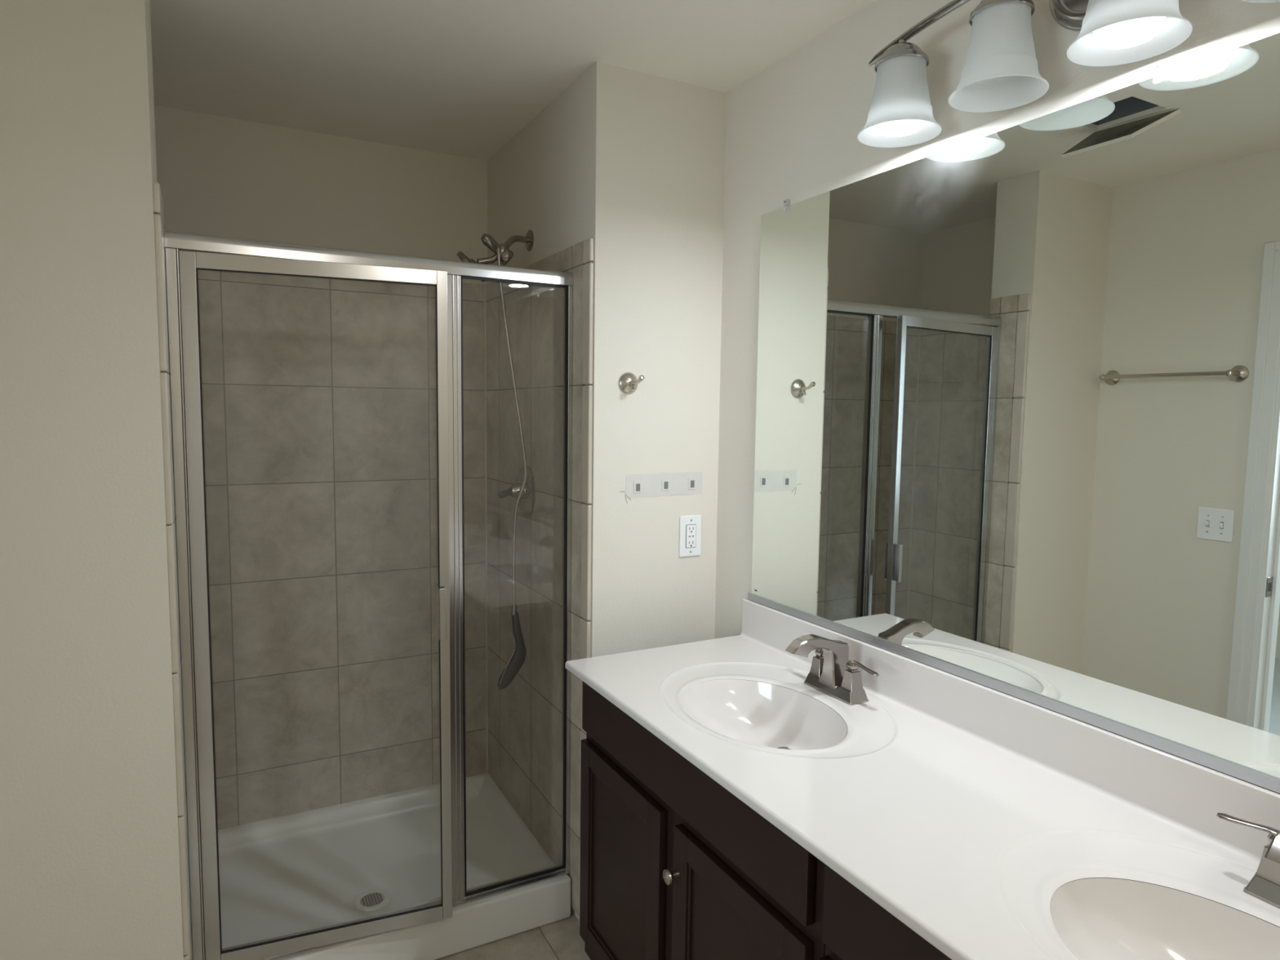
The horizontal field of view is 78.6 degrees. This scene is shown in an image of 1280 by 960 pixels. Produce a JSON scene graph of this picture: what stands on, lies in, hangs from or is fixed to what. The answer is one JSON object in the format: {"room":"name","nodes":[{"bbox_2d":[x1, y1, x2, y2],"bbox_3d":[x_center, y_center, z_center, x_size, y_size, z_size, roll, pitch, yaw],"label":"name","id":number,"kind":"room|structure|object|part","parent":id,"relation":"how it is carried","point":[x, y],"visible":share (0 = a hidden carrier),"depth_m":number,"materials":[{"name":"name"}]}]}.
{"room":"bathroom","nodes":[
{"label":"bathroom","id":0,"kind":"room"},
{"bbox_2d":[0,0,183,959],"bbox_3d":[-1.311,0.142,1.637,0.558,2.440,0.181,-2,6,-28],"label":"wall","id":1,"kind":"structure","parent":0,"point":[90,851],"depth_m":1.61,"materials":[{"name":"paint"}]},
{"bbox_2d":[152,182,191,959],"bbox_3d":[-1.034,0.364,1.738,0.015,1.985,0.047,-2,6,-28],"label":"trim","id":2,"kind":"structure","parent":1,"relation":"attached to","point":[157,199],"depth_m":1.71,"materials":[{"name":"tile"}]},
{"bbox_2d":[160,191,192,959],"bbox_3d":[-1.077,0.357,1.815,0.014,1.987,0.126,-2,6,-28],"label":"wall tile reveal","id":3,"kind":"structure","parent":1,"relation":"attached to","point":[162,216],"depth_m":1.79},
{"bbox_2d":[154,105,487,284],"bbox_3d":[-1.291,0.051,2.679,1.581,2.440,0.088,-2,6,-28],"label":"wall","id":4,"kind":"structure","parent":0,"point":[217,175],"depth_m":2.63,"materials":[{"name":"paint"}]},
{"bbox_2d":[197,269,485,830],"bbox_3d":[-1.230,0.234,2.672,1.471,1.896,0.012,-2,6,-28],"label":"tiled wall","id":5,"kind":"structure","parent":4,"relation":"attached to","point":[319,395],"depth_m":2.74,"materials":[{"name":"beige tile"}]},
{"bbox_2d":[484,284,488,773],"bbox_3d":[-0.591,0.213,3.005,0.007,1.896,0.007,-2,6,-28],"label":"trim","id":6,"kind":"structure","parent":5,"relation":"attached to","point":[485,313],"depth_m":3.00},
{"bbox_2d":[435,909,590,959],"bbox_3d":[-0.043,1.467,0.971,1.923,0.050,4.500,-2,6,-28],"label":"floor","id":7,"kind":"structure","parent":0,"point":[561,940],"depth_m":2.23,"materials":[{"name":"tile"}]},
{"bbox_2d":[217,773,570,959],"bbox_3d":[-1.042,1.241,2.384,1.465,0.128,0.857,-2,6,-28],"label":"shower pan","id":8,"kind":"object","parent":7,"relation":"on","point":[380,855],"visible":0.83,"depth_m":2.53,"materials":[{"name":"white plastic"}]},
{"bbox_2d":[164,231,573,959],"bbox_3d":[-0.624,0.319,2.030,0.988,1.780,0.132,-2,6,-28],"label":"shower door frame","id":9,"kind":"structure","parent":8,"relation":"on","point":[185,254],"depth_m":1.95,"materials":[{"name":"metal"}]},
{"bbox_3d":[-0.775,0.334,1.946,0.590,1.718,0.022,-1,5,-22],"label":"door","id":10,"kind":"part","parent":9,"relation":"part of","materials":[{"name":"metal"}]},
{"bbox_3d":[-0.633,-0.554,1.992,0.988,0.036,0.044,-2,6,-28],"label":"header rail","id":11,"kind":"part","parent":9,"relation":"part of","materials":[{"name":"metal"}]},
{"bbox_3d":[-0.656,1.193,2.145,0.988,0.017,0.040,-2,6,-28],"label":"sill","id":12,"kind":"part","parent":9,"relation":"part of","materials":[{"name":"metal"}]},
{"bbox_3d":[-0.520,0.345,2.049,0.018,0.135,0.062,-1,5,-22],"label":"door handle","id":13,"kind":"part","parent":9,"relation":"part of","materials":[{"name":"metal"}]},
{"bbox_3d":[-0.509,0.327,2.143,0.041,1.742,0.038,-2,6,-28],"label":"post","id":14,"kind":"part","parent":9,"relation":"part of","materials":[{"name":"metal"}]},
{"bbox_2d":[579,679,847,959],"bbox_3d":[0.272,0.943,1.749,0.552,0.868,0.901,-2,6,-28],"label":"vanity cabinet","id":15,"kind":"object","parent":7,"relation":"on","point":[674,865],"visible":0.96,"depth_m":1.59,"materials":[{"name":"brown wood"}]},
{"bbox_3d":[-0.050,0.944,1.848,0.019,0.529,0.410,-2,6,-28],"label":"door","id":16,"kind":"part","parent":15,"relation":"part of","materials":[{"name":"brown wood"}]},
{"bbox_3d":[0.063,0.798,1.577,0.030,0.031,0.031,-2,6,-28],"label":"knob","id":17,"kind":"part","parent":15,"relation":"part of","materials":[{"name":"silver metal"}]},
{"bbox_3d":[0.170,0.983,1.441,0.019,0.529,0.406,-2,6,-28],"label":"door","id":18,"kind":"part","parent":15,"relation":"part of","materials":[{"name":"brown wood"}]},
{"bbox_2d":[818,864,1279,959],"bbox_3d":[0.700,1.018,0.955,0.552,0.868,0.905,-2,6,-28],"label":"vanity cabinet","id":19,"kind":"object","parent":7,"relation":"on","point":[855,926],"visible":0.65,"depth_m":1.12,"materials":[{"name":"brown wood"}]},
{"bbox_3d":[0.377,1.019,1.055,0.019,0.529,0.412,-2,6,-28],"label":"door","id":20,"kind":"part","parent":19,"relation":"part of","materials":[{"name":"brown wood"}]},
{"bbox_3d":[0.493,0.681,0.818,0.019,0.128,0.871,-2,6,-28],"label":"drawer","id":21,"kind":"part","parent":19,"relation":"part of","materials":[{"name":"brown wood"}]},
{"bbox_2d":[564,598,1279,959],"bbox_3d":[0.491,0.532,1.312,0.562,0.220,1.830,-2,6,-28],"label":"countertop","id":22,"kind":"structure","parent":19,"relation":"on","point":[960,806],"depth_m":1.26,"materials":[{"name":"stone"}]},
{"bbox_2d":[680,679,847,750],"bbox_3d":[0.257,0.551,1.684,0.308,0.112,0.417,-2,6,-28],"label":"basin","id":23,"kind":"object","parent":22,"relation":"in","point":[744,714],"depth_m":1.80,"materials":[{"name":"white ceramic"}]},
{"bbox_2d":[785,634,879,705],"bbox_3d":[0.444,0.418,1.779,0.200,0.140,0.200,3,5,21],"label":"faucet","id":24,"kind":"object","parent":22,"relation":"on","point":[832,673],"visible":1,"depth_m":1.76,"materials":[{"name":"silver metal"}]},
{"bbox_3d":[0.424,0.427,1.840,0.038,0.063,0.038,-2,6,-28],"label":"handle","id":25,"kind":"part","parent":24,"relation":"part of","materials":[{"name":"silver metal"}]},
{"bbox_3d":[0.402,0.408,1.766,0.171,0.119,0.058,-2,6,-28],"label":"spout","id":26,"kind":"part","parent":24,"relation":"part of","materials":[{"name":"silver metal"}]},
{"bbox_3d":[0.449,0.474,1.797,0.055,0.026,0.160,-2,6,-28],"label":"plate","id":27,"kind":"part","parent":24,"relation":"part of","materials":[{"name":"silver metal"}]},
{"bbox_3d":[0.474,0.436,1.747,0.038,0.063,0.038,-2,6,-28],"label":"handle","id":28,"kind":"part","parent":24,"relation":"part of","materials":[{"name":"silver metal"}]},
{"bbox_3d":[0.490,0.412,1.716,0.019,0.014,0.084,-2,6,-28],"label":"lever","id":29,"kind":"part","parent":24,"relation":"part of","materials":[{"name":"silver metal"}]},
{"bbox_2d":[1049,877,1279,959],"bbox_3d":[0.682,0.626,0.894,0.308,0.112,0.417,-2,6,-28],"label":"basin","id":30,"kind":"object","parent":22,"relation":"in","point":[1096,918],"depth_m":1.05,"materials":[{"name":"white ceramic"}]},
{"bbox_2d":[1216,812,1279,908],"bbox_3d":[0.873,0.494,0.983,0.200,0.140,0.200,3,5,21],"label":"faucet","id":31,"kind":"object","parent":22,"relation":"on","point":[1264,885],"visible":1,"depth_m":1.04,"materials":[{"name":"silver metal"}]},
{"bbox_3d":[0.838,0.473,1.070,0.019,0.014,0.084,-2,6,-28],"label":"lever","id":32,"kind":"part","parent":31,"relation":"part of","materials":[{"name":"silver metal"}]},
{"bbox_3d":[0.878,0.549,1.001,0.055,0.026,0.160,-2,6,-28],"label":"plate","id":33,"kind":"part","parent":31,"relation":"part of","materials":[{"name":"silver metal"}]},
{"bbox_3d":[0.853,0.503,1.044,0.038,0.063,0.038,-2,6,-28],"label":"handle","id":34,"kind":"part","parent":31,"relation":"part of","materials":[{"name":"silver metal"}]},
{"bbox_3d":[0.831,0.484,0.970,0.171,0.119,0.058,-2,6,-28],"label":"spout","id":35,"kind":"part","parent":31,"relation":"part of","materials":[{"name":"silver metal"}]},
{"bbox_2d":[150,0,876,160],"bbox_3d":[-0.011,-0.995,0.755,2.083,0.014,4.500,-2,6,-28],"label":"ceiling","id":36,"kind":"structure","parent":0,"point":[456,77],"depth_m":2.02,"materials":[{"name":"paint"}]},
{"bbox_2d":[487,61,726,919],"bbox_3d":[-0.151,0.060,2.748,0.512,2.440,1.046,-2,6,-28],"label":"wall partition","id":37,"kind":"structure","parent":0,"point":[631,162],"depth_m":2.23,"materials":[{"name":"paint"}]},
{"bbox_2d":[456,229,533,282],"bbox_3d":[-0.454,-0.710,2.455,0.252,0.187,0.123,-2,6,-28],"label":"shower","id":38,"kind":"object","parent":37,"relation":"attached to","point":[506,255],"visible":0.88,"depth_m":2.44,"materials":[{"name":"silver metal"}]},
{"bbox_2d":[497,244,527,689],"bbox_3d":[-0.411,-0.022,2.516,0.100,1.425,0.038,-2,6,-28],"label":"shower hose","id":39,"kind":"object","parent":38,"relation":"hanging from","point":[517,660],"visible":0.94,"depth_m":2.55,"materials":[{"name":"silver metal"}]},
{"bbox_3d":[-0.432,0.560,2.556,0.055,0.211,0.010,-2,6,-28],"label":"edge trim","id":40,"kind":"part","parent":39,"relation":"part of","materials":[{"name":"silver metal"}]},
{"bbox_3d":[-0.399,-0.753,2.497,0.026,0.063,0.109,6,7,44],"label":"arm","id":41,"kind":"part","parent":38,"relation":"part of","materials":[{"name":"silver metal"}]},
{"bbox_2d":[485,240,586,915],"bbox_3d":[-0.374,0.281,2.623,0.014,1.957,0.891,-2,6,-28],"label":"tiled wall","id":42,"kind":"structure","parent":37,"relation":"attached to","point":[525,716],"depth_m":2.54,"materials":[{"name":"beige tile"}]},
{"bbox_2d":[497,465,535,515],"bbox_3d":[-0.425,0.037,2.573,0.108,0.170,0.170,-2,6,-28],"label":"shower valve","id":43,"kind":"object","parent":42,"relation":"attached to","point":[526,502],"visible":0.89,"depth_m":2.56,"materials":[{"name":"silver metal"}]},
{"bbox_3d":[-0.422,0.038,2.563,0.110,0.054,0.057,-4,7,-43],"label":"lever","id":44,"kind":"part","parent":43,"relation":"part of","materials":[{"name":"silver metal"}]},
{"bbox_2d":[578,237,594,926],"bbox_3d":[-0.151,0.335,2.211,0.015,1.985,0.047,-2,6,-28],"label":"trim","id":45,"kind":"structure","parent":37,"relation":"attached to","point":[588,244],"depth_m":2.16,"materials":[{"name":"tile"}]},
{"bbox_2d":[618,372,644,394],"bbox_3d":[-0.014,-0.267,2.148,0.060,0.060,0.081,-2,6,-28],"label":"robe hook","id":46,"kind":"object","parent":37,"relation":"attached to","point":[628,382],"visible":1,"depth_m":2.17,"materials":[{"name":"silver metal"}]},
{"bbox_3d":[-0.010,-0.265,2.143,0.016,0.042,0.068,-2,6,-32],"label":"hook arm","id":47,"kind":"part","parent":46,"relation":"part of","materials":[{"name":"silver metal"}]},
{"bbox_2d":[622,471,702,502],"bbox_3d":[0.065,0.021,2.263,0.274,0.083,0.003,-2,6,-28],"label":"strip","id":48,"kind":"object","parent":37,"relation":"attached to","point":[651,485],"visible":1,"depth_m":2.26,"materials":[{"name":"white plastic"}]},
{"bbox_2d":[679,515,701,556],"bbox_3d":[0.150,0.166,2.319,0.074,0.122,0.009,-2,6,-28],"label":"wall outlet","id":49,"kind":"object","parent":37,"relation":"attached to","point":[690,533],"visible":1,"depth_m":2.31,"materials":[{"name":"white plastic"}]},
{"bbox_2d":[685,524,696,547],"bbox_3d":[0.151,0.166,2.316,0.035,0.069,0.003,-2,6,-28],"label":"receptacle","id":50,"kind":"object","parent":49,"relation":"attached to","point":[691,529],"depth_m":2.31,"materials":[{"name":"white plastic"}]},
{"bbox_2d":[714,0,1279,639],"bbox_3d":[1.094,0.241,0.871,0.100,2.440,3.454,-2,6,-28],"label":"wall","id":51,"kind":"structure","parent":0,"point":[793,128],"depth_m":1.91,"materials":[{"name":"paint"}]},
{"bbox_2d":[857,0,970,147],"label":"vanity light","id":52,"kind":"object","parent":51,"relation":"attached to","point":[900,114],"depth_m":1.52,"materials":[{"name":"white glass"}]},
{"bbox_3d":[0.519,-0.759,1.561,0.160,0.134,0.160,-2,6,-28],"label":"lamp shade","id":53,"kind":"part","parent":52,"relation":"part of","materials":[{"name":"white glass"}]},
{"bbox_3d":[0.519,-0.710,1.565,0.093,0.033,0.093,-2,6,-28],"label":"bulb","id":54,"kind":"part","parent":52,"relation":"part of","materials":[{"name":"white glass"}]},
{"bbox_2d":[948,0,1048,112],"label":"vanity light","id":55,"kind":"object","parent":51,"relation":"attached to","point":[1000,71],"depth_m":1.33,"materials":[{"name":"white glass"}]},
{"bbox_3d":[0.626,-0.741,1.363,0.160,0.134,0.160,-2,6,-28],"label":"lamp shade","id":56,"kind":"part","parent":55,"relation":"part of","materials":[{"name":"white glass"}]},
{"bbox_2d":[739,598,1279,863],"bbox_3d":[0.728,0.477,1.435,0.026,0.124,1.830,-2,6,-28],"label":"backsplash","id":57,"kind":"structure","parent":51,"relation":"attached to","point":[1186,795],"depth_m":1.38,"materials":[{"name":"stone"}]},
{"bbox_2d":[747,32,1279,793],"bbox_3d":[0.744,-0.123,1.379,0.013,1.078,1.816,-2,6,-28],"label":"wall mirror","id":58,"kind":"object","parent":51,"relation":"attached to","point":[1017,435],"visible":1,"depth_m":1.38,"materials":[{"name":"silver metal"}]},
{"bbox_2d":[1048,0,1192,66],"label":"vanity light","id":59,"kind":"object","parent":51,"relation":"attached to","point":[1113,32],"depth_m":1.17,"materials":[{"name":"white glass"}]},
{"bbox_3d":[0.732,-0.722,1.167,0.160,0.134,0.160,-2,6,-28],"label":"lamp shade","id":60,"kind":"part","parent":59,"relation":"part of","materials":[{"name":"white glass"}]},
{"bbox_3d":[0.731,-0.673,1.171,0.093,0.033,0.093,-2,6,-28],"label":"bulb","id":61,"kind":"part","parent":59,"relation":"part of","materials":[{"name":"white glass"}]},
{"bbox_3d":[0.838,-0.703,0.970,0.160,0.134,0.160,-2,6,-28],"label":"lamp shade","id":62,"kind":"part","parent":59,"relation":"part of","materials":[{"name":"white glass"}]}
]}

